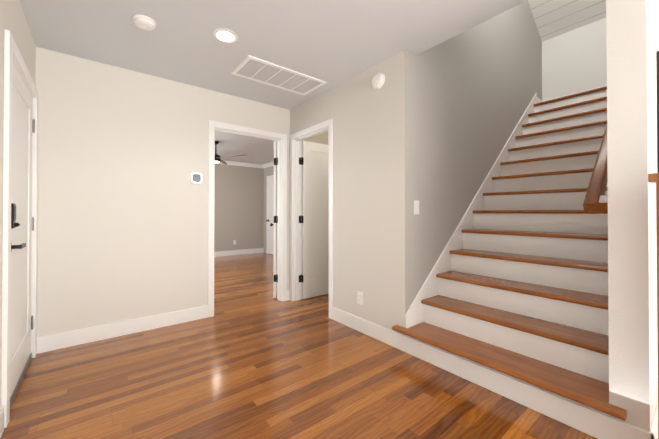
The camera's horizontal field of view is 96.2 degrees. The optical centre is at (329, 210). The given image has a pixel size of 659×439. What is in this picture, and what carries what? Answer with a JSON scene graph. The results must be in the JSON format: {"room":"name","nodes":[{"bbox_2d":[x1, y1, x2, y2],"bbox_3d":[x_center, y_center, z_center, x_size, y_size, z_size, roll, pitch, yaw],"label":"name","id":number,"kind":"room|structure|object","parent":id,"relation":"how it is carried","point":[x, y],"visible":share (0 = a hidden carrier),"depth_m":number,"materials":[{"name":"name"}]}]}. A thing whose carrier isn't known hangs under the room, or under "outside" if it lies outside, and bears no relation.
{"room":"entrance hall","nodes":[
{"label":"entrance hall","id":0,"kind":"room"},
{"bbox_2d":[0,0,35,405],"bbox_3d":[-0.209,-0.104,-0.432,0.120,2.440,7.000,0,-1,-38],"label":"wall","id":1,"kind":"structure","parent":0,"point":[13,20],"depth_m":1.56,"materials":[{"name":"white paint"}]},
{"bbox_2d":[0,405,3,437],"bbox_3d":[0.162,1.048,-0.801,0.014,0.130,5.914,0,-1,-38],"label":"baseboard","id":2,"kind":"structure","parent":1,"relation":"attached to","point":[1,407],"depth_m":1.49,"materials":[{"name":"white wood"}]},
{"bbox_2d":[1,29,38,427],"bbox_3d":[-2.055,0.095,1.907,0.138,2.074,1.033,0,-1,-38],"label":"trim","id":3,"kind":"structure","parent":1,"relation":"attached to","point":[12,54],"depth_m":1.57,"materials":[{"name":"white"}]},
{"bbox_2d":[10,63,34,406],"bbox_3d":[-2.012,0.128,1.936,0.100,1.985,0.870,0,-1,-38],"label":"front door","id":4,"kind":"structure","parent":1,"relation":"in","point":[22,229],"depth_m":1.96,"materials":[{"name":"painted wood"},{"name":"metal"}]},
{"bbox_2d":[36,47,289,336],"bbox_3d":[-1.508,-0.078,3.083,2.458,2.440,0.120,0,-1,-38],"label":"wall","id":5,"kind":"structure","parent":0,"point":[122,208],"depth_m":2.70,"materials":[{"name":"white paint"}]},
{"bbox_2d":[37,305,207,353],"bbox_3d":[-1.816,1.075,2.744,1.324,0.130,0.014,0,-1,-38],"label":"baseboard","id":6,"kind":"structure","parent":5,"relation":"attached to","point":[56,341],"depth_m":2.66,"materials":[{"name":"white wood"}]},
{"bbox_2d":[191,173,201,182],"bbox_3d":[-1.388,-0.336,3.087,0.104,0.104,0.024,0,-1,-38],"label":"thermostat","id":7,"kind":"object","parent":5,"relation":"attached to","point":[196,177],"visible":0.98,"depth_m":3.08,"materials":[{"name":"white plastic"}]},
{"bbox_2d":[208,120,286,316],"bbox_3d":[-0.954,0.091,3.524,0.986,2.108,0.154,0,-1,-38],"label":"trim","id":8,"kind":"structure","parent":5,"relation":"attached to","point":[213,126],"depth_m":3.67,"materials":[{"name":"white wood"}]},
{"bbox_2d":[270,141,277,297],"bbox_3d":[-0.744,0.124,4.215,0.454,2.030,0.773,0,-1,-38],"label":"bedroom door","id":9,"kind":"structure","parent":5,"relation":"in","point":[275,278],"depth_m":3.83,"materials":[{"name":"white wood"}]},
{"bbox_2d":[287,290,289,299],"bbox_3d":[0.061,1.087,4.408,1.766,0.130,0.018,0,-1,-38],"label":"baseboard","id":10,"kind":"structure","parent":5,"relation":"attached to","point":[288,291],"depth_m":3.76,"materials":[{"name":"white wood"}]},
{"bbox_2d":[214,164,263,251],"bbox_3d":[-3.406,-0.047,7.130,4.120,2.440,0.120,0,-1,-38],"label":"wall","id":11,"kind":"structure","parent":0,"point":[239,206],"depth_m":7.84,"materials":[{"name":"beige paint"}]},
{"bbox_2d":[215,161,261,167],"bbox_3d":[-3.346,-1.225,7.055,3.690,0.085,0.085,0,-1,-38],"label":"crown molding","id":12,"kind":"structure","parent":11,"relation":"attached to","point":[228,162],"depth_m":7.86,"materials":[{"name":"white"}]},
{"bbox_2d":[214,248,263,255],"bbox_3d":[-3.349,1.108,7.081,3.840,0.130,0.014,0,-1,-38],"label":"baseboard","id":13,"kind":"structure","parent":11,"relation":"attached to","point":[245,251],"depth_m":7.82,"materials":[{"name":"white"}]},
{"bbox_2d":[263,166,273,254],"bbox_3d":[-0.487,-0.051,6.671,0.120,2.440,4.230,0,-1,-38],"label":"wall","id":14,"kind":"structure","parent":0,"point":[268,171],"depth_m":8.19,"materials":[{"name":"beige paint"}]},
{"bbox_2d":[262,162,273,167],"bbox_3d":[-0.568,-1.229,6.616,0.085,0.085,4.230,0,-1,-38],"label":"crown molding","id":15,"kind":"structure","parent":14,"relation":"attached to","point":[270,164],"depth_m":7.97,"materials":[{"name":"white wood"}]},
{"bbox_2d":[266,178,273,253],"bbox_3d":[-1.472,0.151,7.746,0.080,2.030,0.754,0,-1,-38],"label":"closet door","id":16,"kind":"structure","parent":14,"relation":"in","point":[270,220],"depth_m":7.93,"materials":[{"name":"white wood"}]},
{"bbox_2d":[19,0,527,164],"bbox_3d":[1.617,-1.402,3.806,8.240,0.220,11.590,0,-1,-38],"label":"ceiling","id":17,"kind":"structure","parent":0,"point":[332,43],"depth_m":2.21,"materials":[{"name":"white paint"}]},
{"bbox_2d":[132,14,155,30],"bbox_3d":[-1.276,-1.283,2.040,0.140,0.043,0.140,0,-1,-38],"label":"smoke detector","id":18,"kind":"object","parent":17,"relation":"attached to","point":[143,22],"visible":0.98,"depth_m":2.01,"materials":[{"name":"white plastic"}]},
{"bbox_2d":[213,29,237,42],"bbox_3d":[-0.776,-1.300,2.211,0.176,0.006,0.176,0,-1,-38],"label":"recessed light","id":19,"kind":"object","parent":17,"relation":"in","point":[225,35],"visible":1,"depth_m":2.20,"materials":[{"name":"white plastic"}]},
{"bbox_2d":[215,141,246,163],"bbox_3d":[-2.235,-1.085,5.394,1.122,0.389,1.254,0,-1,-38],"label":"bedroom ceiling fan","id":20,"kind":"object","parent":17,"relation":"hanging from","point":[218,158],"visible":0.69,"depth_m":5.47,"materials":[{"name":"brown metal"}]},
{"bbox_2d":[231,55,326,94],"bbox_3d":[-0.481,-1.293,2.894,0.830,0.010,0.407,0,-1,-38],"label":"ceiling vent","id":21,"kind":"object","parent":17,"relation":"in","point":[262,71],"visible":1,"depth_m":2.86,"materials":[{"name":"white metal"}]},
{"bbox_2d":[0,253,596,438],"bbox_3d":[1.617,1.198,3.787,8.240,0.100,11.590,0,-1,-38],"label":"floor","id":22,"kind":"structure","parent":0,"point":[252,358],"depth_m":1.90,"materials":[{"name":"laminate"}]},
{"bbox_2d":[392,86,626,420],"bbox_3d":[2.194,-0.189,2.894,3.227,2.660,1.352,0,-1,-38],"label":"stairs","id":23,"kind":"structure","parent":22,"relation":"on","point":[522,295],"depth_m":2.32,"materials":[{"name":"white wood"}]},
{"bbox_2d":[648,173,658,438],"bbox_3d":[1.679,0.487,0.771,0.120,1.275,1.142,0,-1,-38],"label":"wood panel","id":24,"kind":"object","parent":22,"relation":"on","point":[653,178],"visible":1,"depth_m":1.18,"materials":[{"name":"brown wood"}]},
{"bbox_2d":[302,131,328,144],"bbox_3d":[0.593,-0.074,3.602,1.247,2.440,1.680,0,-1,-38],"label":"wall","id":25,"kind":"structure","parent":0,"point":[322,138],"depth_m":4.12,"materials":[{"name":"beige paint"}]},
{"bbox_2d":[290,50,404,334],"bbox_3d":[0.096,-0.077,3.132,0.115,2.440,1.798,0,-1,-38],"label":"wall","id":26,"kind":"structure","parent":0,"point":[368,189],"depth_m":2.71,"materials":[{"name":"white paint"}]},
{"bbox_2d":[290,118,332,318],"bbox_3d":[-0.189,0.090,3.482,0.161,2.108,0.864,0,-1,-38],"label":"trim","id":27,"kind":"structure","parent":26,"relation":"attached to","point":[296,139],"depth_m":3.74,"materials":[{"name":"white wood"}]},
{"bbox_2d":[299,141,328,298],"bbox_3d":[-0.084,0.122,4.002,0.756,2.030,0.163,0,-1,-38],"label":"room door","id":28,"kind":"structure","parent":26,"relation":"in","point":[314,219],"depth_m":3.90,"materials":[{"name":"white wood"}]},
{"bbox_2d":[357,291,362,304],"bbox_3d":[0.286,0.827,2.786,0.008,0.116,0.070,0,-1,-38],"label":"electrical outlet plate","id":29,"kind":"object","parent":26,"relation":"attached to","point":[360,298],"visible":1,"depth_m":2.78,"materials":[{"name":"white plastic"}]},
{"bbox_2d":[372,73,384,89],"bbox_3d":[0.419,-1.141,2.604,0.043,0.140,0.140,0,-1,-38],"label":"smoke detector","id":30,"kind":"object","parent":26,"relation":"attached to","point":[378,79],"visible":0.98,"depth_m":2.58,"materials":[{"name":"white plastic"}]},
{"bbox_2d":[332,307,651,438],"bbox_3d":[0.733,1.071,2.217,0.014,0.130,2.250,0,-1,-38],"label":"baseboard","id":31,"kind":"structure","parent":26,"relation":"attached to","point":[592,422],"depth_m":1.78,"materials":[{"name":"white wood"}]},
{"bbox_2d":[405,1,541,335],"bbox_3d":[1.922,-2.005,3.523,3.442,6.300,0.120,0,-1,-38],"label":"wall","id":32,"kind":"structure","parent":0,"point":[470,94],"depth_m":2.91,"materials":[{"name":"grey paint"}]},
{"bbox_2d":[414,200,418,213],"bbox_3d":[0.732,-0.024,2.480,0.070,0.116,0.009,0,-1,-38],"label":"light switch","id":33,"kind":"object","parent":32,"relation":"attached to","point":[416,206],"visible":1,"depth_m":2.47,"materials":[{"name":"white plastic"}]},
{"bbox_2d":[405,93,543,335],"bbox_3d":[1.917,-0.282,3.419,3.322,2.854,0.015,0,-1,-38],"label":"trim","id":34,"kind":"structure","parent":32,"relation":"attached to","point":[414,314],"depth_m":2.92,"materials":[{"name":"white wood"}]},
{"bbox_2d":[528,0,605,41],"bbox_3d":[2.334,-3.673,3.017,3.442,2.385,1.205,0,-1,-38],"label":"ceiling slope","id":35,"kind":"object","parent":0,"point":[553,18],"visible":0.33,"depth_m":4.08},
{"bbox_2d":[542,18,606,100],"bbox_3d":[3.634,-2.031,4.037,0.120,1.040,1.205,0,-1,-38],"label":"wall","id":36,"kind":"structure","parent":0,"point":[574,61],"depth_m":4.16,"materials":[{"name":"white paint"}]},
{"bbox_2d":[544,85,606,100],"bbox_3d":[3.593,-1.581,3.978,0.014,0.140,1.170,0,-1,-38],"label":"trim","id":37,"kind":"structure","parent":36,"relation":"attached to","point":[604,85],"depth_m":4.14,"materials":[{"name":"white"}]},
{"bbox_2d":[606,0,658,431],"bbox_3d":[3.667,-2.007,3.207,5.782,6.300,0.135,0,-1,-38],"label":"wall","id":38,"kind":"structure","parent":0,"point":[632,33],"depth_m":1.40,"materials":[{"name":"white paint"}]},
{"bbox_2d":[583,125,607,213],"bbox_3d":[2.596,-1.135,2.522,0.133,0.159,3.614,-1,39,52],"label":"handrail","id":39,"kind":"object","parent":38,"relation":"attached to","point":[596,200],"visible":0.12,"depth_m":1.72,"materials":[{"name":"brown wood"}]},
{"bbox_2d":[644,401,657,438],"bbox_3d":[3.660,1.077,3.083,5.676,0.130,0.014,0,-1,-38],"label":"baseboard","id":40,"kind":"structure","parent":38,"relation":"attached to","point":[654,434],"depth_m":1.37,"materials":[{"name":"white wood"}]},
{"bbox_2d":[656,51,658,172],"bbox_3d":[2.129,-0.527,1.869,0.800,0.700,0.030,0,-1,-38],"label":"picture frame","id":41,"kind":"object","parent":38,"relation":"attached to","point":[657,54],"visible":0.92,"depth_m":1.63,"materials":[{"name":"black"}]}
]}

